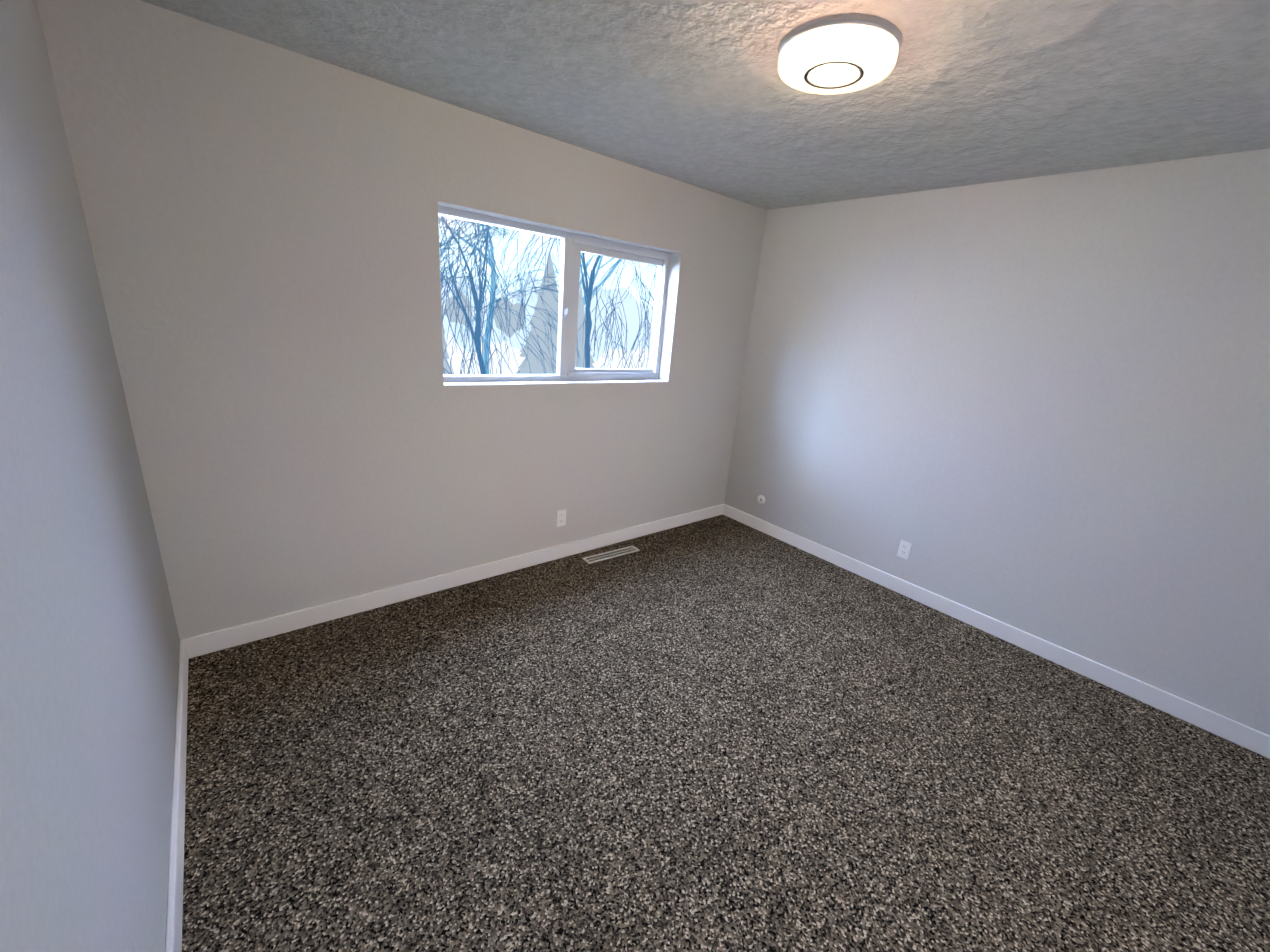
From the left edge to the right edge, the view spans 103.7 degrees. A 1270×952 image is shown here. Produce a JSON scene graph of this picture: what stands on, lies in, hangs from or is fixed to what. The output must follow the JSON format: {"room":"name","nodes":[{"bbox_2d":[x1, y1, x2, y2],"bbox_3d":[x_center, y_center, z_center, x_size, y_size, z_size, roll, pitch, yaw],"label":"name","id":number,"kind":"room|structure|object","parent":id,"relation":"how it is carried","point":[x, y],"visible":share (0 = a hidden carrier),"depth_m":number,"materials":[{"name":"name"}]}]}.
{"room":"empty bedroom","nodes":[
{"label":"empty bedroom","id":0,"kind":"room"},
{"bbox_2d":[0,0,179,951],"bbox_3d":[-0.815,0.177,0.459,0.200,2.440,3.650,-10,23,-39],"label":"wall","id":1,"kind":"structure","parent":0,"point":[89,649],"depth_m":1.02,"materials":[{"name":"paint"}]},
{"bbox_2d":[36,0,766,639],"bbox_3d":[-0.568,-0.616,3.033,4.000,2.440,0.200,-10,23,-39],"label":"wall","id":2,"kind":"structure","parent":0,"point":[310,428],"depth_m":2.24,"materials":[{"name":"paint"}]},
{"bbox_2d":[438,206,669,381],"bbox_3d":[-0.429,-1.019,3.053,1.595,0.855,0.109,-10,23,-39],"label":"window","id":3,"kind":"structure","parent":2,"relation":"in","point":[573,246],"depth_m":3.08,"materials":[{"name":"white plastic"}]},
{"bbox_2d":[556,509,565,526],"bbox_3d":[-0.488,0.280,3.311,0.070,0.115,0.009,-10,23,-39],"label":"electrical outlet","id":4,"kind":"object","parent":2,"relation":"attached to","point":[561,518],"visible":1,"depth_m":3.31,"materials":[{"name":"white plastic"}]},
{"bbox_2d":[165,504,1269,951],"bbox_3d":[0.489,1.014,2.070,3.600,0.098,3.450,-10,23,-39],"label":"baseboard","id":5,"kind":"structure","parent":2,"relation":"attached to","point":[1139,690],"depth_m":2.59,"materials":[{"name":"white wood"}]},
{"bbox_2d":[140,0,1269,209],"bbox_3d":[0.692,-1.315,1.332,4.000,0.120,3.850,-10,23,-39],"label":"ceiling","id":6,"kind":"structure","parent":0,"point":[700,94],"depth_m":1.77,"materials":[{"name":"white paint"}]},
{"bbox_2d":[778,13,902,94],"bbox_3d":[0.624,-1.286,1.550,0.359,0.077,0.359,-10,23,-39],"label":"flush-mount light","id":7,"kind":"object","parent":6,"relation":"attached to","point":[839,53],"visible":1,"depth_m":1.46,"materials":[{"name":"white glass"}]},
{"bbox_2d":[182,514,1269,951],"bbox_3d":[0.479,1.117,2.102,4.000,0.120,3.850,-10,23,-39],"label":"floor","id":8,"kind":"structure","parent":0,"point":[722,732],"depth_m":1.83,"materials":[{"name":"carpet"}]},
{"bbox_2d":[583,546,639,563],"bbox_3d":[-0.162,0.550,3.504,0.430,0.007,0.085,-8,22,-36],"label":"floor vent","id":9,"kind":"object","parent":8,"relation":"in","point":[609,555],"visible":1,"depth_m":3.49,"materials":[{"name":"white metal"}]},
{"bbox_2d":[724,148,1269,734],"bbox_3d":[2.112,-0.319,2.831,0.200,2.440,3.650,-10,23,-39],"label":"wall","id":10,"kind":"structure","parent":0,"point":[1038,406],"depth_m":2.61,"materials":[{"name":"paint"}]},
{"bbox_2d":[758,495,764,503],"bbox_3d":[1.036,0.195,4.097,0.012,0.076,0.076,-10,23,-39],"label":"outlet plate","id":11,"kind":"object","parent":10,"relation":"attached to","point":[761,499],"visible":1,"depth_m":4.09,"materials":[{"name":"white plastic"}]},
{"bbox_2d":[897,540,911,559],"bbox_3d":[1.762,0.482,3.263,0.009,0.115,0.070,-10,23,-39],"label":"electrical outlet","id":12,"kind":"object","parent":10,"relation":"attached to","point":[904,549],"visible":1,"depth_m":3.26,"materials":[{"name":"white plastic"}]},
{"label":"outside","id":13,"kind":"structure","parent":0,"visible":0},
{"bbox_2d":[446,333,649,373],"bbox_3d":[-37.573,-14.195,48.738,120.000,0.200,119.400,-10,23,-39],"label":"snow","id":14,"kind":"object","parent":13,"point":[513,367],"depth_m":45.07,"materials":[{"name":"white snow"}]},
{"bbox_2d":[442,322,451,373],"bbox_3d":[-5.800,-3.246,14.626,1.782,4.793,1.630,-10,23,-39],"label":"conifer","id":15,"kind":"object","parent":14,"relation":"on","point":[446,366],"depth_m":14.49,"materials":[{"name":"grey plant"}]},
{"bbox_2d":[439,219,523,291],"bbox_3d":[-7.412,-8.225,11.792,14.518,15.695,13.671,-10,23,-39],"label":"tree","id":16,"kind":"object","parent":14,"relation":"on","point":[500,234],"depth_m":14.59,"materials":[{"name":"blue plant"}]},
{"bbox_2d":[438,216,532,373],"bbox_3d":[-7.823,-9.548,17.130,14.917,14.948,15.115,-10,23,-39],"label":"tree","id":17,"kind":"object","parent":14,"relation":"on","point":[493,284],"depth_m":17.80,"materials":[{"name":"blue plant"}]},
{"bbox_2d":[440,221,558,285],"bbox_3d":[-7.153,-13.543,20.052,23.533,20.895,15.670,-10,23,-39],"label":"tree","id":18,"kind":"object","parent":14,"relation":"on","point":[531,259],"depth_m":23.49,"materials":[{"name":"blue plant"}]},
{"bbox_2d":[440,215,579,373],"bbox_3d":[-4.969,-7.667,13.393,12.998,14.072,10.793,-10,23,-39],"label":"tree","id":19,"kind":"object","parent":14,"relation":"on","point":[477,304],"depth_m":12.66,"materials":[{"name":"blue plant"}]},
{"bbox_2d":[516,253,575,373],"bbox_3d":[-2.935,-4.095,16.190,3.161,5.939,3.250,-10,23,-39],"label":"conifer","id":20,"kind":"object","parent":14,"relation":"on","point":[548,299],"depth_m":15.58,"materials":[{"name":"grey plant"}]},
{"bbox_2d":[440,273,653,360],"bbox_3d":[-6.932,-12.868,40.408,48.014,7.451,8.316,-10,23,-39],"label":"hedge","id":21,"kind":"object","parent":14,"relation":"on","point":[632,327],"depth_m":39.40,"materials":[{"name":"white plant"}]},
{"bbox_2d":[438,215,656,373],"bbox_3d":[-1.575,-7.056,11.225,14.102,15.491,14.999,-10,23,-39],"label":"tree","id":22,"kind":"object","parent":14,"relation":"on","point":[589,289],"depth_m":8.01,"materials":[{"name":"blue plant"}]},
{"bbox_2d":[575,286,594,367],"bbox_3d":[-2.241,-4.620,19.250,2.460,5.210,2.542,-10,23,-39],"label":"conifer","id":23,"kind":"object","parent":14,"relation":"on","point":[581,316],"depth_m":18.81,"materials":[{"name":"grey plant"}]},
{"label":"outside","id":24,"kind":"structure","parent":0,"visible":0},
{"bbox_2d":[441,286,525,337],"bbox_3d":[-5.252,-5.215,15.702,2.705,1.444,3.410,-10,23,-39],"label":"bush","id":25,"kind":"object","parent":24,"point":[512,321],"depth_m":15.28,"materials":[{"name":"grey plant"}]}
]}

